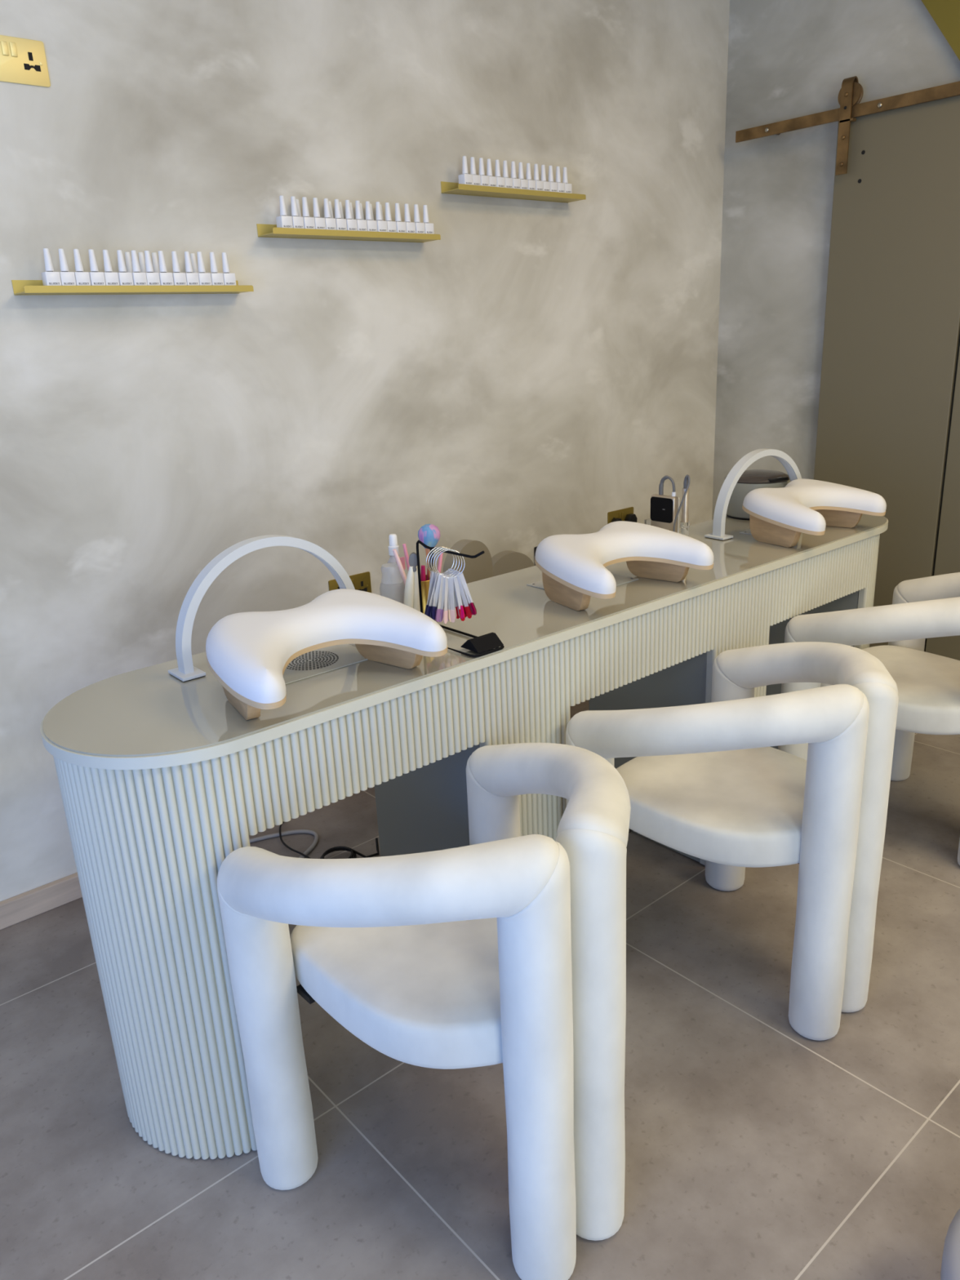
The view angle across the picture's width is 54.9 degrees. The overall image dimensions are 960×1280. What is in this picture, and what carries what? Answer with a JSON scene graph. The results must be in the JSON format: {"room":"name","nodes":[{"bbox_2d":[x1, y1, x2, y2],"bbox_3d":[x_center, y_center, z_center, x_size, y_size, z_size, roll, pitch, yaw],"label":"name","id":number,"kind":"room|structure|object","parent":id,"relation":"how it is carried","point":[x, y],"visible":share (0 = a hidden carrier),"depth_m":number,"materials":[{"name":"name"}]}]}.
{"room":"salon","nodes":[
{"label":"salon","id":0,"kind":"room"},
{"bbox_2d":[0,0,729,902],"bbox_3d":[-0.842,-0.728,2.271,4.852,2.720,0.100,-17,23,-38],"label":"wall","id":1,"kind":"structure","parent":0,"point":[528,373],"depth_m":2.51,"materials":[{"name":"paint"}]},
{"bbox_2d":[0,35,50,87],"bbox_3d":[-0.982,-1.214,1.931,0.146,0.086,0.008,-17,23,-38],"label":"wall socket","id":2,"kind":"object","parent":1,"relation":"attached to","point":[22,60],"visible":1,"depth_m":1.95,"materials":[{"name":"gold metal"}]},
{"bbox_2d":[0,40,8,55],"bbox_3d":[-0.988,-1.230,1.919,0.012,0.026,0.003,-17,23,-38],"label":"rocker switch","id":3,"kind":"object","parent":2,"relation":"attached to","point":[4,44],"depth_m":1.92,"materials":[{"name":"gold metal"}]},
{"bbox_2d":[8,41,17,57],"bbox_3d":[-0.975,-1.234,1.929,0.012,0.026,0.003,-17,23,-38],"label":"rocker switch","id":4,"kind":"object","parent":2,"relation":"attached to","point":[13,46],"depth_m":1.93,"materials":[{"name":"gold metal"}]},
{"bbox_2d":[0,872,82,929],"bbox_3d":[-0.751,0.546,2.635,4.632,0.066,0.020,-17,23,-38],"label":"baseboard","id":5,"kind":"structure","parent":1,"relation":"attached to","point":[20,908],"depth_m":2.33,"materials":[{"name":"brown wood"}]},
{"bbox_2d":[11,280,253,295],"bbox_3d":[-0.795,-0.828,2.161,0.540,0.031,0.080,-17,23,-38],"label":"wall shelf","id":6,"kind":"object","parent":1,"relation":"attached to","point":[20,287],"visible":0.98,"depth_m":2.10,"materials":[{"name":"gold metal"}]},
{"bbox_2d":[40,248,62,285],"bbox_3d":[-0.936,-0.805,2.009,0.030,0.088,0.029,-18,23,-38],"label":"bottle","id":7,"kind":"object","parent":6,"relation":"on","point":[49,277],"visible":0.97,"depth_m":2.00,"materials":[{"name":"white paint"}]},
{"bbox_2d":[57,248,76,285],"bbox_3d":[-0.913,-0.813,2.029,0.030,0.088,0.029,-17,23,-37],"label":"bottle","id":8,"kind":"object","parent":6,"relation":"on","point":[67,278],"visible":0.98,"depth_m":2.02,"materials":[{"name":"white paint"}]},
{"bbox_2d":[73,248,91,285],"bbox_3d":[-0.889,-0.820,2.049,0.030,0.088,0.029,-17,23,-36],"label":"bottle","id":9,"kind":"object","parent":6,"relation":"on","point":[82,277],"visible":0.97,"depth_m":2.04,"materials":[{"name":"white paint"}]},
{"bbox_2d":[88,248,106,285],"bbox_3d":[-0.864,-0.828,2.068,0.030,0.088,0.029,-17,23,-37],"label":"bottle","id":10,"kind":"object","parent":6,"relation":"on","point":[96,277],"visible":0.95,"depth_m":2.06,"materials":[{"name":"white paint"}]},
{"bbox_2d":[102,249,119,285],"bbox_3d":[-0.840,-0.836,2.088,0.030,0.088,0.029,-17,23,-37],"label":"bottle","id":11,"kind":"object","parent":6,"relation":"on","point":[111,277],"visible":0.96,"depth_m":2.08,"materials":[{"name":"white paint"}]},
{"bbox_2d":[116,249,133,285],"bbox_3d":[-0.816,-0.843,2.108,0.030,0.088,0.029,-18,24,-39],"label":"bottle","id":12,"kind":"object","parent":6,"relation":"on","point":[125,278],"visible":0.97,"depth_m":2.10,"materials":[{"name":"white paint"}]},
{"bbox_2d":[124,252,133,272],"bbox_3d":[-0.816,-0.859,2.155,0.030,0.088,0.029,-17,23,-38],"label":"bottle","id":13,"kind":"object","parent":6,"relation":"on","point":[127,255],"visible":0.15,"depth_m":2.14,"materials":[{"name":"white paint"}]},
{"bbox_2d":[130,250,147,285],"bbox_3d":[-0.791,-0.851,2.127,0.030,0.088,0.029,-18,24,-39],"label":"bottle","id":14,"kind":"object","parent":6,"relation":"on","point":[139,278],"visible":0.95,"depth_m":2.12,"materials":[{"name":"white paint"}]},
{"bbox_2d":[137,252,146,272],"bbox_3d":[-0.792,-0.866,2.175,0.030,0.088,0.029,-17,23,-38],"label":"bottle","id":15,"kind":"object","parent":6,"relation":"on","point":[141,257],"visible":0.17,"depth_m":2.16,"materials":[{"name":"white paint"}]},
{"bbox_2d":[144,250,160,285],"bbox_3d":[-0.768,-0.858,2.147,0.030,0.088,0.029,-17,23,-37],"label":"bottle","id":16,"kind":"object","parent":6,"relation":"on","point":[153,278],"visible":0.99,"depth_m":2.14,"materials":[{"name":"white paint"}]},
{"bbox_2d":[151,252,159,272],"bbox_3d":[-0.768,-0.874,2.194,0.030,0.088,0.029,-17,23,-38],"label":"bottle","id":17,"kind":"object","parent":6,"relation":"on","point":[154,257],"visible":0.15,"depth_m":2.18,"materials":[{"name":"white paint"}]},
{"bbox_2d":[158,250,173,285],"bbox_3d":[-0.743,-0.866,2.166,0.030,0.088,0.029,-17,23,-37],"label":"bottle","id":18,"kind":"object","parent":6,"relation":"on","point":[166,278],"visible":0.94,"depth_m":2.16,"materials":[{"name":"white paint"}]},
{"bbox_2d":[171,251,186,285],"bbox_3d":[-0.718,-0.873,2.186,0.030,0.088,0.029,-17,23,-38],"label":"bottle","id":19,"kind":"object","parent":6,"relation":"on","point":[179,278],"visible":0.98,"depth_m":2.18,"materials":[{"name":"white paint"}]},
{"bbox_2d":[184,251,199,285],"bbox_3d":[-0.694,-0.881,2.206,0.030,0.088,0.029,-17,23,-38],"label":"bottle","id":20,"kind":"object","parent":6,"relation":"on","point":[192,278],"visible":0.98,"depth_m":2.20,"materials":[{"name":"white paint"}]},
{"bbox_2d":[190,253,198,272],"bbox_3d":[-0.695,-0.897,2.253,0.030,0.088,0.029,-17,23,-38],"label":"bottle","id":21,"kind":"object","parent":6,"relation":"on","point":[193,256],"visible":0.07,"depth_m":2.24,"materials":[{"name":"white paint"}]},
{"bbox_2d":[196,251,212,285],"bbox_3d":[-0.670,-0.888,2.225,0.030,0.088,0.029,-17,23,-37],"label":"bottle","id":22,"kind":"object","parent":6,"relation":"on","point":[205,279],"visible":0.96,"depth_m":2.22,"materials":[{"name":"white paint"}]},
{"bbox_2d":[209,252,224,285],"bbox_3d":[-0.646,-0.896,2.245,0.030,0.088,0.029,-17,23,-37],"label":"bottle","id":23,"kind":"object","parent":6,"relation":"on","point":[217,278],"visible":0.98,"depth_m":2.24,"materials":[{"name":"white paint"}]},
{"bbox_2d":[222,252,235,285],"bbox_3d":[-0.622,-0.904,2.265,0.030,0.088,0.029,-17,23,-37],"label":"bottle","id":24,"kind":"object","parent":6,"relation":"on","point":[229,279],"visible":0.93,"depth_m":2.26,"materials":[{"name":"white paint"}]},
{"bbox_2d":[256,223,440,242],"bbox_3d":[-0.341,-1.100,2.491,0.535,0.031,0.080,-17,23,-38],"label":"wall shelf","id":25,"kind":"object","parent":1,"relation":"attached to","point":[263,230],"visible":0.94,"depth_m":2.44,"materials":[{"name":"gold metal"}]},
{"bbox_2d":[275,195,293,227],"bbox_3d":[-0.496,-1.073,2.330,0.030,0.088,0.029,-17,23,-37],"label":"bottle","id":26,"kind":"object","parent":25,"relation":"on","point":[282,221],"visible":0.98,"depth_m":2.32,"materials":[{"name":"white paint"}]},
{"bbox_2d":[290,195,304,228],"bbox_3d":[-0.471,-1.081,2.350,0.030,0.088,0.029,-18,24,-39],"label":"bottle","id":27,"kind":"object","parent":25,"relation":"on","point":[297,221],"visible":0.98,"depth_m":2.34,"materials":[{"name":"white paint"}]},
{"bbox_2d":[302,196,315,229],"bbox_3d":[-0.446,-1.089,2.369,0.030,0.088,0.029,-18,24,-39],"label":"bottle","id":28,"kind":"object","parent":25,"relation":"on","point":[308,222],"visible":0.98,"depth_m":2.36,"materials":[{"name":"white paint"}]},
{"bbox_2d":[312,197,325,229],"bbox_3d":[-0.422,-1.096,2.389,0.030,0.088,0.029,-18,23,-38],"label":"bottle","id":29,"kind":"object","parent":25,"relation":"on","point":[320,224],"visible":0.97,"depth_m":2.38,"materials":[{"name":"white paint"}]},
{"bbox_2d":[324,198,336,230],"bbox_3d":[-0.398,-1.104,2.409,0.030,0.088,0.029,-17,23,-36],"label":"bottle","id":30,"kind":"object","parent":25,"relation":"on","point":[330,222],"visible":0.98,"depth_m":2.40,"materials":[{"name":"white paint"}]},
{"bbox_2d":[334,199,346,230],"bbox_3d":[-0.373,-1.112,2.430,0.030,0.088,0.029,-17,23,-38],"label":"bottle","id":31,"kind":"object","parent":25,"relation":"on","point":[340,223],"visible":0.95,"depth_m":2.42,"materials":[{"name":"white paint"}]},
{"bbox_2d":[345,200,357,231],"bbox_3d":[-0.348,-1.120,2.449,0.030,0.088,0.029,-18,23,-38],"label":"bottle","id":32,"kind":"object","parent":25,"relation":"on","point":[351,224],"visible":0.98,"depth_m":2.44,"materials":[{"name":"white paint"}]},
{"bbox_2d":[355,200,367,231],"bbox_3d":[-0.324,-1.127,2.469,0.030,0.088,0.029,-17,23,-38],"label":"bottle","id":33,"kind":"object","parent":25,"relation":"on","point":[362,224],"visible":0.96,"depth_m":2.46,"materials":[{"name":"white paint"}]},
{"bbox_2d":[365,200,377,231],"bbox_3d":[-0.300,-1.135,2.490,0.030,0.088,0.029,-17,23,-38],"label":"bottle","id":34,"kind":"object","parent":25,"relation":"on","point":[371,224],"visible":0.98,"depth_m":2.48,"materials":[{"name":"white paint"}]},
{"bbox_2d":[375,201,387,231],"bbox_3d":[-0.274,-1.143,2.508,0.030,0.088,0.029,-18,23,-38],"label":"bottle","id":35,"kind":"object","parent":25,"relation":"on","point":[381,224],"visible":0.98,"depth_m":2.50,"materials":[{"name":"white paint"}]},
{"bbox_2d":[385,202,396,232],"bbox_3d":[-0.251,-1.151,2.530,0.030,0.088,0.029,-18,24,-39],"label":"bottle","id":36,"kind":"object","parent":25,"relation":"on","point":[391,225],"visible":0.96,"depth_m":2.52,"materials":[{"name":"white paint"}]},
{"bbox_2d":[395,203,406,232],"bbox_3d":[-0.226,-1.158,2.549,0.030,0.088,0.029,-18,23,-38],"label":"bottle","id":37,"kind":"object","parent":25,"relation":"on","point":[401,226],"visible":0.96,"depth_m":2.54,"materials":[{"name":"white paint"}]},
{"bbox_2d":[404,204,415,233],"bbox_3d":[-0.201,-1.166,2.568,0.030,0.088,0.029,-17,23,-37],"label":"bottle","id":38,"kind":"object","parent":25,"relation":"on","point":[411,226],"visible":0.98,"depth_m":2.56,"materials":[{"name":"white paint"}]},
{"bbox_2d":[413,204,425,233],"bbox_3d":[-0.176,-1.173,2.588,0.030,0.088,0.029,-18,23,-38],"label":"bottle","id":39,"kind":"object","parent":25,"relation":"on","point":[420,227],"visible":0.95,"depth_m":2.58,"materials":[{"name":"white paint"}]},
{"bbox_2d":[422,204,434,234],"bbox_3d":[-0.152,-1.181,2.608,0.030,0.088,0.029,-17,23,-37],"label":"bottle","id":40,"kind":"object","parent":25,"relation":"on","point":[428,227],"visible":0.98,"depth_m":2.60,"materials":[{"name":"white paint"}]},
{"bbox_2d":[328,571,371,592],"bbox_3d":[-0.388,-0.150,2.771,0.146,0.086,0.008,-17,23,-38],"label":"wall socket","id":41,"kind":"object","parent":1,"relation":"attached to","point":[362,581],"visible":0.5,"depth_m":2.79,"materials":[{"name":"brown metal"}]},
{"bbox_2d":[440,181,586,203],"bbox_3d":[0.113,-1.373,2.822,0.530,0.031,0.080,-17,23,-38],"label":"wall shelf","id":42,"kind":"object","parent":1,"relation":"attached to","point":[450,188],"visible":0.94,"depth_m":2.78,"materials":[{"name":"gold metal"}]},
{"bbox_2d":[457,155,472,184],"bbox_3d":[-0.042,-1.345,2.659,0.030,0.088,0.029,-17,23,-38],"label":"bottle","id":43,"kind":"object","parent":42,"relation":"on","point":[465,178],"visible":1,"depth_m":2.65,"materials":[{"name":"white paint"}]},
{"bbox_2d":[470,156,480,185],"bbox_3d":[-0.020,-1.353,2.679,0.030,0.088,0.029,-18,24,-39],"label":"bottle","id":44,"kind":"object","parent":42,"relation":"on","point":[476,178],"visible":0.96,"depth_m":2.67,"materials":[{"name":"white paint"}]},
{"bbox_2d":[479,157,488,186],"bbox_3d":[0.005,-1.360,2.698,0.030,0.088,0.029,-17,23,-38],"label":"bottle","id":45,"kind":"object","parent":42,"relation":"on","point":[484,179],"visible":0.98,"depth_m":2.69,"materials":[{"name":"white paint"}]},
{"bbox_2d":[486,159,497,186],"bbox_3d":[0.028,-1.368,2.718,0.030,0.088,0.029,-18,24,-39],"label":"bottle","id":46,"kind":"object","parent":42,"relation":"on","point":[492,180],"visible":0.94,"depth_m":2.71,"materials":[{"name":"white paint"}]},
{"bbox_2d":[494,160,505,187],"bbox_3d":[0.053,-1.375,2.737,0.030,0.088,0.029,-17,23,-37],"label":"bottle","id":47,"kind":"object","parent":42,"relation":"on","point":[500,181],"visible":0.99,"depth_m":2.73,"materials":[{"name":"white paint"}]},
{"bbox_2d":[502,160,512,188],"bbox_3d":[0.077,-1.383,2.757,0.030,0.088,0.029,-18,23,-38],"label":"bottle","id":48,"kind":"object","parent":42,"relation":"on","point":[508,181],"visible":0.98,"depth_m":2.75,"materials":[{"name":"white paint"}]},
{"bbox_2d":[511,161,520,189],"bbox_3d":[0.101,-1.390,2.775,0.030,0.088,0.029,-17,23,-37],"label":"bottle","id":49,"kind":"object","parent":42,"relation":"on","point":[516,182],"visible":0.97,"depth_m":2.77,"materials":[{"name":"white paint"}]},
{"bbox_2d":[518,162,528,189],"bbox_3d":[0.125,-1.398,2.796,0.030,0.088,0.029,-18,24,-39],"label":"bottle","id":50,"kind":"object","parent":42,"relation":"on","point":[524,183],"visible":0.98,"depth_m":2.79,"materials":[{"name":"white paint"}]},
{"bbox_2d":[525,163,535,190],"bbox_3d":[0.149,-1.405,2.815,0.030,0.088,0.029,-18,23,-38],"label":"bottle","id":51,"kind":"object","parent":42,"relation":"on","point":[531,184],"visible":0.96,"depth_m":2.81,"materials":[{"name":"white paint"}]},
{"bbox_2d":[533,164,543,191],"bbox_3d":[0.173,-1.413,2.834,0.030,0.088,0.029,-18,24,-39],"label":"bottle","id":52,"kind":"object","parent":42,"relation":"on","point":[539,184],"visible":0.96,"depth_m":2.82,"materials":[{"name":"white paint"}]},
{"bbox_2d":[540,164,550,191],"bbox_3d":[0.197,-1.421,2.855,0.030,0.088,0.029,-18,24,-39],"label":"bottle","id":53,"kind":"object","parent":42,"relation":"on","point":[546,184],"visible":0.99,"depth_m":2.85,"materials":[{"name":"white paint"}]},
{"bbox_2d":[547,165,557,191],"bbox_3d":[0.221,-1.428,2.873,0.030,0.088,0.029,-17,23,-37],"label":"bottle","id":54,"kind":"object","parent":42,"relation":"on","point":[553,185],"visible":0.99,"depth_m":2.86,"materials":[{"name":"white paint"}]},
{"bbox_2d":[555,166,564,192],"bbox_3d":[0.245,-1.435,2.892,0.030,0.088,0.029,-17,23,-36],"label":"bottle","id":55,"kind":"object","parent":42,"relation":"on","point":[561,186],"visible":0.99,"depth_m":2.88,"materials":[{"name":"white paint"}]},
{"bbox_2d":[562,167,572,193],"bbox_3d":[0.269,-1.443,2.912,0.030,0.088,0.029,-17,23,-37],"label":"bottle","id":56,"kind":"object","parent":42,"relation":"on","point":[568,188],"visible":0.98,"depth_m":2.90,"materials":[{"name":"white paint"}]},
{"bbox_2d":[607,506,633,524],"bbox_3d":[0.537,-0.455,3.517,0.146,0.086,0.008,-17,23,-38],"label":"wall socket","id":57,"kind":"object","parent":1,"relation":"attached to","point":[620,513],"visible":0.45,"depth_m":3.50,"materials":[{"name":"brown metal"}]},
{"bbox_2d":[624,513,637,522],"bbox_3d":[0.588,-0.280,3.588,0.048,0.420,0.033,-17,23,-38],"label":"plug","id":58,"kind":"object","parent":1,"relation":"attached to","point":[631,517],"visible":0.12,"depth_m":3.52,"materials":[{"name":"black plastic"}]},
{"bbox_2d":[0,700,959,1279],"bbox_3d":[0.727,1.089,1.038,4.852,0.100,4.703,-17,23,-38],"label":"floor","id":59,"kind":"structure","parent":0,"point":[757,1148],"depth_m":1.65,"materials":[{"name":"grey tile"}]},
{"bbox_2d":[249,829,319,857],"bbox_3d":[-0.623,0.583,2.590,0.310,0.012,0.236,3,19,17],"label":"power cable","id":60,"kind":"object","parent":59,"relation":"on","point":[314,833],"visible":0.62,"depth_m":2.64,"materials":[{"name":"grey plastic"}]},
{"bbox_2d":[279,821,311,858],"bbox_3d":[-0.490,0.582,2.560,0.069,0.023,0.416,-14,21,-30],"label":"power cable","id":61,"kind":"object","parent":59,"relation":"on","point":[280,826],"visible":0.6,"depth_m":2.57,"materials":[{"name":"black plastic"}]},
{"bbox_2d":[320,837,379,858],"bbox_3d":[-0.362,0.577,2.515,0.165,0.043,0.096,-17,23,-38],"label":"coiled cable","id":62,"kind":"object","parent":59,"relation":"on","point":[353,853],"visible":0.52,"depth_m":2.52,"materials":[{"name":"black plastic"}]},
{"bbox_2d":[217,742,631,1279],"bbox_3d":[-0.018,0.543,1.476,0.611,0.729,0.523,-18,23,-38],"label":"chair","id":63,"kind":"object","parent":59,"relation":"on","point":[507,947],"visible":1,"depth_m":1.31,"materials":[{"name":"beige fabric"}]},
{"bbox_2d":[40,513,888,1159],"bbox_3d":[0.259,0.236,2.285,2.415,0.776,0.434,-17,23,-38],"label":"desk","id":64,"kind":"object","parent":59,"relation":"on","point":[161,778],"visible":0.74,"depth_m":1.59,"materials":[{"name":"beige paint"}]},
{"bbox_2d":[168,534,355,682],"bbox_3d":[-0.400,-0.085,1.751,0.406,0.223,0.066,-17,23,-38],"label":"lamp","id":65,"kind":"object","parent":64,"relation":"on","point":[185,671],"visible":0.9,"depth_m":1.66,"materials":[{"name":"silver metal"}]},
{"bbox_2d":[283,644,367,684],"bbox_3d":[-0.317,0.039,1.717,0.208,0.003,0.149,-17,23,-38],"label":"vent","id":66,"kind":"object","parent":64,"relation":"on","point":[327,659],"visible":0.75,"depth_m":1.71,"materials":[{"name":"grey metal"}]},
{"bbox_2d":[286,651,338,670],"bbox_3d":[-0.316,0.038,1.717,0.106,0.001,0.106,-17,23,-38],"label":"grille","id":67,"kind":"object","parent":66,"relation":"attached to","point":[311,660],"depth_m":1.71,"materials":[{"name":"black"}]},
{"bbox_2d":[205,588,447,719],"bbox_3d":[-0.273,0.015,1.573,0.386,0.133,0.270,-17,23,-38],"label":"manicure arm rest","id":68,"kind":"object","parent":64,"relation":"on","point":[249,654],"visible":1,"depth_m":1.56,"materials":[{"name":"white"}]},
{"bbox_2d":[379,562,404,604],"bbox_3d":[-0.184,-0.104,1.951,0.056,0.116,0.056,-17,23,-38],"label":"dispenser bottle","id":69,"kind":"object","parent":64,"relation":"on","point":[392,586],"visible":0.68,"depth_m":1.93,"materials":[{"name":"white plastic"}]},
{"bbox_2d":[386,533,405,569],"bbox_3d":[-0.182,-0.148,2.002,0.038,0.166,0.040,-17,23,-38],"label":"spray bottle","id":70,"kind":"object","parent":64,"relation":"on","point":[393,537],"visible":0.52,"depth_m":1.98,"materials":[{"name":"white plastic"}]},
{"bbox_2d":[404,552,420,611],"bbox_3d":[-0.138,-0.100,1.862,0.040,0.156,0.024,-10,19,-21],"label":"cutter","id":71,"kind":"object","parent":64,"relation":"on","point":[411,596],"visible":0.61,"depth_m":1.85,"materials":[{"name":"beige plastic"}]},
{"bbox_2d":[421,574,429,613],"bbox_3d":[-0.120,-0.087,1.933,0.060,0.089,0.060,-17,23,-38],"label":"cup","id":72,"kind":"object","parent":64,"relation":"on","point":[424,584],"visible":0.1,"depth_m":1.90,"materials":[{"name":"gold metal"}]},
{"bbox_2d":[392,548,406,585],"bbox_3d":[-0.152,-0.118,1.905,0.051,0.148,0.010,-13,21,-29],"label":"file","id":73,"kind":"object","parent":72,"relation":"in","point":[395,553],"visible":0.54,"depth_m":1.88,"materials":[{"name":"pink plastic"}]},
{"bbox_2d":[417,524,440,580],"bbox_3d":[-0.105,-0.152,1.938,0.055,0.185,0.048,-17,23,-38],"label":"brush","id":74,"kind":"object","parent":72,"relation":"in","point":[429,535],"visible":0.77,"depth_m":1.90,"materials":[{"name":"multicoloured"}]},
{"bbox_2d":[416,540,504,657],"bbox_3d":[-0.051,-0.088,1.757,0.083,0.192,0.207,-17,23,-38],"label":"rack","id":75,"kind":"object","parent":64,"relation":"on","point":[490,641],"visible":0.94,"depth_m":1.73,"materials":[{"name":"black metal"}]},
{"bbox_2d":[426,546,454,611],"bbox_3d":[-0.072,-0.108,1.780,0.078,0.145,0.033,-6,19,-11],"label":"ring","id":76,"kind":"object","parent":75,"relation":"hanging from","point":[450,569],"visible":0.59,"depth_m":1.77,"materials":[{"name":"silver metal"}]},
{"bbox_2d":[424,546,466,620],"bbox_3d":[-0.070,-0.107,1.777,0.085,0.145,0.028,-5,18,-8],"label":"ring","id":77,"kind":"object","parent":75,"relation":"hanging from","point":[432,582],"visible":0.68,"depth_m":1.77,"materials":[{"name":"silver metal"}]},
{"bbox_2d":[430,547,464,619],"bbox_3d":[-0.060,-0.104,1.768,0.094,0.145,0.043,-6,18,-10],"label":"ring","id":78,"kind":"object","parent":75,"relation":"hanging from","point":[433,611],"visible":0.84,"depth_m":1.76,"materials":[{"name":"silver metal"}]},
{"bbox_2d":[426,548,476,622],"bbox_3d":[-0.060,-0.103,1.766,0.098,0.145,0.026,-5,18,-7],"label":"ring","id":79,"kind":"object","parent":75,"relation":"hanging from","point":[428,612],"visible":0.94,"depth_m":1.77,"materials":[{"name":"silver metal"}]},
{"bbox_2d":[429,549,476,623],"bbox_3d":[-0.055,-0.102,1.762,0.091,0.145,0.021,-8,19,-17],"label":"ring","id":80,"kind":"object","parent":75,"relation":"hanging from","point":[446,587],"visible":0.96,"depth_m":1.76,"materials":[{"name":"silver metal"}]},
{"bbox_2d":[526,573,638,589],"bbox_3d":[0.242,-0.138,2.173,0.207,0.003,0.167,-17,23,-38],"label":"vent","id":81,"kind":"object","parent":64,"relation":"on","point":[620,579],"visible":0.02,"depth_m":2.17,"materials":[{"name":"grey ceramic"}]},
{"bbox_2d":[534,520,713,611],"bbox_3d":[0.307,-0.172,2.060,0.386,0.133,0.270,-16,23,-36],"label":"manicure arm rest","id":82,"kind":"object","parent":64,"relation":"on","point":[573,568],"visible":1,"depth_m":2.05,"materials":[{"name":"white leather"}]},
{"bbox_2d":[644,474,690,536],"bbox_3d":[0.517,-0.360,2.515,0.062,0.187,0.132,-17,23,-38],"label":"drill","id":83,"kind":"object","parent":64,"relation":"on","point":[664,509],"visible":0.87,"depth_m":2.50,"materials":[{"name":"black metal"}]},
{"bbox_2d":[704,448,801,540],"bbox_3d":[0.802,-0.429,2.627,0.406,0.223,0.066,-15,22,-34],"label":"lamp","id":84,"kind":"object","parent":64,"relation":"on","point":[731,479],"visible":0.83,"depth_m":2.54,"materials":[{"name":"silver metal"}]},
{"bbox_2d":[724,469,790,519],"bbox_3d":[0.847,-0.449,2.822,0.193,0.136,0.196,-17,23,-38],"label":"pot","id":85,"kind":"object","parent":64,"relation":"on","point":[750,480],"visible":0.56,"depth_m":2.75,"materials":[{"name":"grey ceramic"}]},
{"bbox_2d":[742,478,886,547],"bbox_3d":[0.901,-0.353,2.527,0.386,0.133,0.270,-17,23,-38],"label":"manicure arm rest","id":86,"kind":"object","parent":64,"relation":"on","point":[777,516],"visible":1,"depth_m":2.50,"materials":[{"name":"white leather"}]},
{"bbox_2d":[442,539,493,583],"bbox_3d":[0.085,0.105,2.702,0.354,0.782,0.300,11,23,36],"label":"chair","id":87,"kind":"object","parent":59,"relation":"on","point":[479,568],"visible":0.15,"depth_m":2.66,"materials":[{"name":"beige"}]},
{"bbox_2d":[491,550,534,576],"bbox_3d":[0.183,0.051,3.051,0.300,0.658,0.354,-15,22,-32],"label":"chair","id":88,"kind":"object","parent":59,"relation":"on","point":[508,561],"visible":0.16,"depth_m":3.04,"materials":[{"name":"beige fabric"}]},
{"bbox_2d":[565,641,898,1040],"bbox_3d":[0.553,0.370,1.922,0.611,0.729,0.523,-18,23,-38],"label":"chair","id":89,"kind":"object","parent":59,"relation":"on","point":[706,781],"visible":0.94,"depth_m":1.75,"materials":[{"name":"beige fabric"}]},
{"bbox_2d":[777,572,959,865],"bbox_3d":[1.173,0.172,2.435,0.611,0.729,0.523,-15,22,-33],"label":"chair","id":90,"kind":"object","parent":59,"relation":"on","point":[928,684],"visible":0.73,"depth_m":2.30,"materials":[{"name":"beige fabric"}]},
{"bbox_2d":[940,1208,959,1279],"bbox_3d":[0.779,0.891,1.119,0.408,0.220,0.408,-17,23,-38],"label":"chair","id":91,"kind":"object","parent":59,"relation":"on","point":[950,1264],"visible":1,"depth_m":1.18,"materials":[{"name":"beige fabric"}]},
{"bbox_2d":[711,0,959,519],"bbox_3d":[2.490,-0.800,2.015,0.100,2.720,4.603,-17,23,-38],"label":"wall","id":92,"kind":"structure","parent":0,"point":[788,59],"depth_m":3.35,"materials":[{"name":"grey paint"}]},
{"bbox_2d":[735,80,959,652],"bbox_3d":[1.553,-0.726,3.051,0.079,1.992,1.705,-17,23,-38],"label":"door","id":93,"kind":"structure","parent":92,"relation":"in","point":[891,341],"depth_m":3.11,"materials":[{"name":"brown paint"}]},
{"bbox_2d":[835,75,863,175],"bbox_3d":[1.213,-1.693,3.044,0.044,0.286,0.076,-17,23,-38],"label":"hanger","id":94,"kind":"object","parent":93,"relation":"hanging from","point":[851,93],"visible":1,"depth_m":3.03,"materials":[{"name":"gold metal"}]},
{"bbox_2d":[925,346,959,660],"bbox_3d":[1.873,-0.612,2.710,0.038,1.960,0.942,-17,23,-38],"label":"door","id":95,"kind":"structure","parent":93,"relation":"hanging from","point":[948,552],"depth_m":3.12,"materials":[{"name":"brown paint"}]},
{"bbox_2d":[921,0,959,60],"bbox_3d":[2.522,-1.039,1.774,0.035,2.120,4.111,-17,23,-38],"label":"trim","id":96,"kind":"structure","parent":92,"relation":"attached to","point":[945,14],"depth_m":2.79,"materials":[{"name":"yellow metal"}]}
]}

